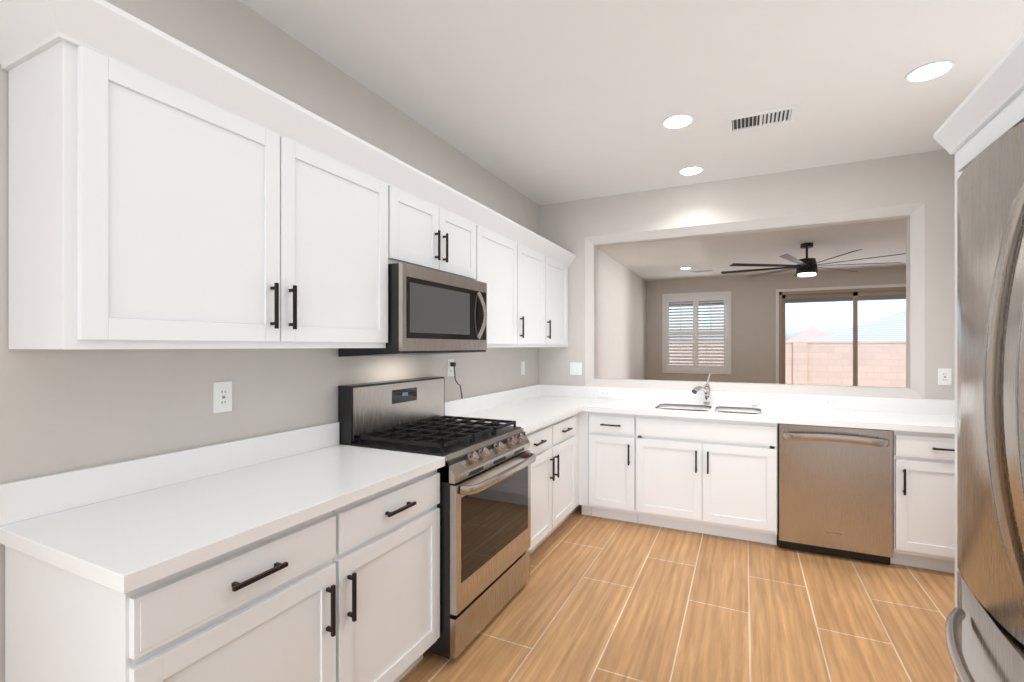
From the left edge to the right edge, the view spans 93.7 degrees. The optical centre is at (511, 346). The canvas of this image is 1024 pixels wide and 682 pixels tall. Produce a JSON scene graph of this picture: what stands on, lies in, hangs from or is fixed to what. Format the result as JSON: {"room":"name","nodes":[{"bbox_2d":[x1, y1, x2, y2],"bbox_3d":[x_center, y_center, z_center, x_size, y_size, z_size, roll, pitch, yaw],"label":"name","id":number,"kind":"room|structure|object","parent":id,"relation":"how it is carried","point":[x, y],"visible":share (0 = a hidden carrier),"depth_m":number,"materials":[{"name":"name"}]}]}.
{"room":"kitchen","nodes":[
{"label":"kitchen","id":0,"kind":"room"},
{"bbox_2d":[0,0,538,681],"bbox_3d":[-1.375,0.005,1.522,0.159,2.790,7.340,0,0,26],"label":"wall","id":1,"kind":"structure","parent":0,"point":[64,410],"depth_m":1.87,"materials":[{"name":"beige paint"}]},
{"bbox_2d":[9,41,387,349],"bbox_3d":[-0.967,-0.377,1.780,0.357,0.770,1.190,0,0,26],"label":"upper cabinet","id":2,"kind":"object","parent":1,"relation":"attached to","point":[147,211],"visible":1,"depth_m":1.40,"materials":[{"name":"white paint"}]},
{"bbox_2d":[213,381,231,412],"bbox_3d":[-1.123,0.197,1.867,0.009,0.118,0.072,0,0,26],"label":"outlet","id":3,"kind":"object","parent":1,"relation":"attached to","point":[222,396],"visible":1,"depth_m":1.86,"materials":[{"name":"white plastic"}]},
{"bbox_2d":[0,0,575,266],"bbox_3d":[-0.407,-0.813,2.912,0.382,0.110,3.867,0,0,26],"label":"crown molding","id":4,"kind":"structure","parent":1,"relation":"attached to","point":[29,29],"depth_m":1.47,"materials":[{"name":"white paint"}]},
{"bbox_2d":[388,185,475,279],"bbox_3d":[-0.529,-0.577,2.684,0.357,0.370,0.815,0,0,26],"label":"upper cabinet","id":5,"kind":"object","parent":1,"relation":"attached to","point":[424,234],"visible":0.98,"depth_m":2.54,"materials":[{"name":"white paint"}]},
{"bbox_2d":[338,263,486,356],"bbox_3d":[-0.493,-0.168,2.664,0.440,0.440,0.808,0,0,26],"label":"microwave","id":6,"kind":"object","parent":5,"relation":"attached to","point":[430,311],"visible":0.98,"depth_m":2.43,"materials":[{"name":"silver metal"}]},
{"bbox_2d":[450,362,462,398],"bbox_3d":[-0.384,0.240,3.349,0.029,0.261,0.124,0,0,26],"label":"cord","id":7,"kind":"object","parent":1,"relation":"attached to","point":[453,364],"visible":1,"depth_m":3.31,"materials":[{"name":"black plastic"}]},
{"bbox_2d":[474,225,516,347],"bbox_3d":[-0.221,-0.377,3.320,0.357,0.770,0.595,0,0,26],"label":"upper cabinet","id":8,"kind":"object","parent":1,"relation":"attached to","point":[496,263],"visible":0.48,"depth_m":3.27,"materials":[{"name":"white paint"}]},
{"bbox_2d":[515,243,544,346],"bbox_3d":[0.028,-0.377,3.835,0.357,0.770,0.545,0,0,26],"label":"upper cabinet","id":9,"kind":"object","parent":1,"relation":"attached to","point":[530,298],"visible":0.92,"depth_m":3.76,"materials":[{"name":"white paint"}]},
{"bbox_2d":[543,256,567,346],"bbox_3d":[0.287,-0.377,4.369,0.357,0.770,0.639,0,0,26],"label":"upper cabinet","id":10,"kind":"object","parent":1,"relation":"attached to","point":[556,303],"visible":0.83,"depth_m":4.27,"materials":[{"name":"white paint"}]},
{"bbox_2d":[597,248,646,379],"bbox_3d":[1.509,0.005,7.714,0.250,2.790,6.100,0,0,26],"label":"wall","id":11,"kind":"structure","parent":0,"point":[621,321],"depth_m":8.08,"materials":[{"name":"beige paint"}]},
{"bbox_2d":[239,0,1023,280],"bbox_3d":[2.518,-1.450,3.086,6.100,0.120,13.550,0,0,26],"label":"ceiling","id":12,"kind":"structure","parent":0,"point":[541,102],"depth_m":2.54,"materials":[{"name":"white paint"}]},
{"bbox_2d":[662,114,693,128],"bbox_3d":[1.023,-1.385,2.960,0.188,0.007,0.188,0,0,26],"label":"recessed light","id":13,"kind":"object","parent":12,"relation":"in","point":[676,121],"visible":1,"depth_m":2.95,"materials":[{"name":"white plastic"}]},
{"bbox_2d":[679,166,703,174],"bbox_3d":[1.415,-1.385,3.792,0.188,0.007,0.188,0,0,26],"label":"recessed light","id":14,"kind":"object","parent":12,"relation":"in","point":[692,170],"visible":1,"depth_m":3.77,"materials":[{"name":"white plastic"}]},
{"bbox_2d":[692,270,713,272],"bbox_3d":[3.530,-1.383,8.868,0.360,0.011,0.140,0,0,26],"label":"ceiling vent","id":15,"kind":"object","parent":12,"relation":"in","point":[703,271],"visible":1,"depth_m":8.85,"materials":[{"name":"grey metal"}]},
{"bbox_2d":[727,104,797,132],"bbox_3d":[1.520,-1.383,2.931,0.370,0.011,0.210,0,0,26],"label":"ceiling vent","id":16,"kind":"object","parent":12,"relation":"in","point":[772,117],"visible":0.98,"depth_m":2.92,"materials":[{"name":"grey metal"}]},
{"bbox_2d":[721,243,905,277],"bbox_3d":[4.004,-1.173,6.529,2.142,0.431,2.119,0,0,26],"label":"ceiling fan","id":17,"kind":"object","parent":12,"relation":"hanging from","point":[806,267],"visible":1,"depth_m":6.43,"materials":[{"name":"black metal"},{"name":"frosted white light lens"}]},
{"bbox_2d":[905,60,954,81],"bbox_3d":[2.108,-1.385,2.424,0.188,0.007,0.188,0,0,26],"label":"recessed light","id":18,"kind":"object","parent":12,"relation":"in","point":[930,71],"visible":1,"depth_m":2.41,"materials":[{"name":"white plastic"}]},
{"bbox_2d":[399,505,954,681],"bbox_3d":[2.518,1.460,3.086,6.100,0.120,13.550,0,0,26],"label":"floor","id":19,"kind":"structure","parent":0,"point":[597,599],"depth_m":2.48,"materials":[{"name":"brown tile"}]},
{"bbox_2d":[5,511,335,681],"bbox_3d":[-0.966,0.964,1.439,0.652,0.873,0.592,0,0,26],"label":"base cabinet","id":20,"kind":"object","parent":19,"relation":"on","point":[263,610],"visible":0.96,"depth_m":1.24,"materials":[{"name":"white paint"}]},
{"bbox_2d":[0,422,444,593],"bbox_3d":[-0.847,0.450,1.701,0.644,0.150,1.213,0,0,26],"label":"countertop","id":21,"kind":"structure","parent":20,"relation":"on","point":[123,527],"depth_m":1.46,"materials":[{"name":"white stone"}]},
{"bbox_2d":[333,469,439,681],"bbox_3d":[-0.707,0.964,1.974,0.652,0.873,0.593,0,0,26],"label":"base cabinet","id":22,"kind":"object","parent":19,"relation":"on","point":[386,559],"visible":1,"depth_m":1.81,"materials":[{"name":"white paint"}]},
{"bbox_2d":[338,376,535,658],"bbox_3d":[-0.343,0.797,2.589,0.765,1.204,0.815,0,0,26],"label":"gas range","id":23,"kind":"object","parent":19,"relation":"on","point":[484,505],"visible":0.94,"depth_m":2.38,"materials":[{"name":"silver metal"}]},
{"bbox_2d":[525,424,554,553],"bbox_3d":[-0.099,0.964,3.228,0.652,0.873,0.532,0,0,26],"label":"base cabinet","id":24,"kind":"object","parent":19,"relation":"on","point":[540,439],"visible":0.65,"depth_m":3.18,"materials":[{"name":"white paint"}]},
{"bbox_2d":[540,415,575,543],"bbox_3d":[0.131,0.964,3.704,0.652,0.873,0.520,0,0,26],"label":"base cabinet","id":25,"kind":"object","parent":19,"relation":"on","point":[563,447],"visible":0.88,"depth_m":3.57,"materials":[{"name":"white paint"}]},
{"bbox_2d":[565,411,591,519],"bbox_3d":[0.416,0.964,4.257,0.683,0.873,0.721,0,0,26],"label":"base cabinet","id":26,"kind":"object","parent":19,"relation":"on","point":[581,434],"visible":0.17,"depth_m":3.91,"materials":[{"name":"white paint"}]},
{"bbox_2d":[445,388,584,433],"bbox_3d":[0.028,0.450,3.490,0.660,0.150,1.110,0,0,26],"label":"countertop","id":27,"kind":"structure","parent":26,"relation":"on","point":[527,409],"depth_m":3.69,"materials":[{"name":"white stone"}]},
{"bbox_2d":[522,384,954,433],"bbox_3d":[1.555,0.450,3.738,3.192,0.150,0.668,0,0,26],"label":"countertop","id":28,"kind":"structure","parent":26,"relation":"on","point":[881,413],"depth_m":3.60,"materials":[{"name":"white stone"}]},
{"bbox_2d":[599,389,611,396],"bbox_3d":[0.858,0.432,4.419,0.118,0.072,0.009,0,0,26],"label":"outlet","id":29,"kind":"object","parent":28,"relation":"attached to","point":[605,392],"visible":1,"depth_m":4.42,"materials":[{"name":"white plastic"}]},
{"bbox_2d":[662,408,757,442],"bbox_3d":[1.524,0.658,3.751,0.803,0.265,0.450,0,0,26],"label":"double-bowl sink","id":30,"kind":"object","parent":28,"relation":"in","point":[706,410],"visible":0.02,"depth_m":3.94,"materials":[{"name":"silver metal"}]},
{"bbox_2d":[692,373,756,406],"bbox_3d":[1.705,0.350,3.858,0.473,0.267,0.218,0,0,26],"label":"faucet","id":31,"kind":"object","parent":28,"relation":"on","point":[705,390],"visible":1,"depth_m":3.96,"materials":[{"name":"silver metal"}]},
{"bbox_2d":[821,397,839,406],"bbox_3d":[2.428,0.425,3.659,0.118,0.072,0.009,0,0,26],"label":"outlet","id":32,"kind":"object","parent":28,"relation":"attached to","point":[830,402],"visible":1,"depth_m":3.66,"materials":[{"name":"white plastic"}]},
{"bbox_2d":[589,412,637,522],"bbox_3d":[0.910,0.964,4.059,0.375,0.873,0.644,0,0,26],"label":"base cabinet","id":33,"kind":"object","parent":19,"relation":"on","point":[612,465],"visible":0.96,"depth_m":3.81,"materials":[{"name":"white paint"}]},
{"bbox_2d":[636,415,776,544],"bbox_3d":[1.515,0.964,3.766,0.965,0.873,0.644,0,0,26],"label":"base cabinet","id":34,"kind":"object","parent":19,"relation":"on","point":[718,478],"visible":0.94,"depth_m":3.50,"materials":[{"name":"white paint"}]},
{"bbox_2d":[777,423,892,564],"bbox_3d":[2.228,0.964,3.393,0.630,0.872,0.663,0,0,26],"label":"dishwasher","id":35,"kind":"object","parent":19,"relation":"on","point":[834,491],"visible":0.94,"depth_m":3.14,"materials":[{"name":"grey metal"}]},
{"bbox_2d":[890,430,954,572],"bbox_3d":[2.761,0.964,3.163,0.515,0.873,0.644,0,0,26],"label":"base cabinet","id":36,"kind":"object","parent":19,"relation":"on","point":[923,499],"visible":0.48,"depth_m":2.96,"materials":[{"name":"white paint"}]},
{"bbox_2d":[934,33,1023,681],"bbox_3d":[1.271,0.426,0.556,0.927,1.947,1.064,0,0,26],"label":"tall cabinet","id":37,"kind":"object","parent":19,"relation":"on","point":[988,111],"visible":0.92,"depth_m":1.02,"materials":[{"name":"white paint"}]},
{"bbox_2d":[945,121,1023,681],"bbox_3d":[1.213,0.500,0.585,0.986,1.800,0.898,0,0,26],"label":"refrigerator","id":38,"kind":"object","parent":19,"relation":"on","point":[984,630],"visible":1,"depth_m":0.93,"materials":[{"name":"grey metal"}]},
{"bbox_2d":[539,149,954,399],"bbox_3d":[2.772,0.005,3.612,6.100,2.790,0.180,0,0,26],"label":"wall","id":39,"kind":"structure","parent":0,"point":[916,191],"depth_m":3.80,"materials":[{"name":"beige paint"}]},
{"bbox_2d":[647,266,905,383],"bbox_3d":[5.439,0.005,9.116,6.100,2.790,0.150,0,0,26],"label":"wall","id":40,"kind":"structure","parent":0,"point":[753,329],"depth_m":9.41,"materials":[{"name":"beige paint"}]},
{"bbox_2d":[662,291,730,374],"bbox_3d":[3.790,-0.270,9.887,1.320,1.660,0.140,0,0,26],"label":"window shutters","id":41,"kind":"object","parent":40,"relation":"attached to","point":[695,366],"visible":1,"depth_m":9.85,"materials":[{"name":"white wood"}]},
{"bbox_2d":[776,284,905,386],"bbox_3d":[6.230,0.155,8.707,2.540,2.490,0.135,0,0,26],"label":"sliding glass door","id":42,"kind":"structure","parent":40,"relation":"attached to","point":[854,292],"depth_m":8.84,"materials":[{"name":"beige"}]},
{"label":"outside","id":43,"kind":"structure","parent":0,"visible":0},
{"bbox_3d":[14.331,1.470,22.309,34.000,0.100,31.350,0,0,26],"label":"ground","id":44,"kind":"structure","parent":43,"visible":0},
{"bbox_2d":[669,294,905,305],"bbox_3d":[6.899,0.010,10.409,9.000,2.820,3.450,0,0,26],"label":"roof","id":45,"kind":"structure","parent":44,"relation":"on","point":[808,300],"depth_m":11.65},
{"bbox_2d":[669,341,905,386],"bbox_3d":[12.575,0.645,14.098,38.000,1.610,0.300,0,0,26],"label":"fence","id":46,"kind":"object","parent":44,"relation":"on","point":[865,373],"depth_m":15.13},
{"bbox_2d":[785,310,905,341],"bbox_3d":[24.387,-0.800,21.298,23.020,4.400,16.400,0,0,26],"label":"mountain","id":47,"kind":"structure","parent":44,"relation":"on","point":[808,338],"depth_m":19.42,"materials":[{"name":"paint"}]}
]}

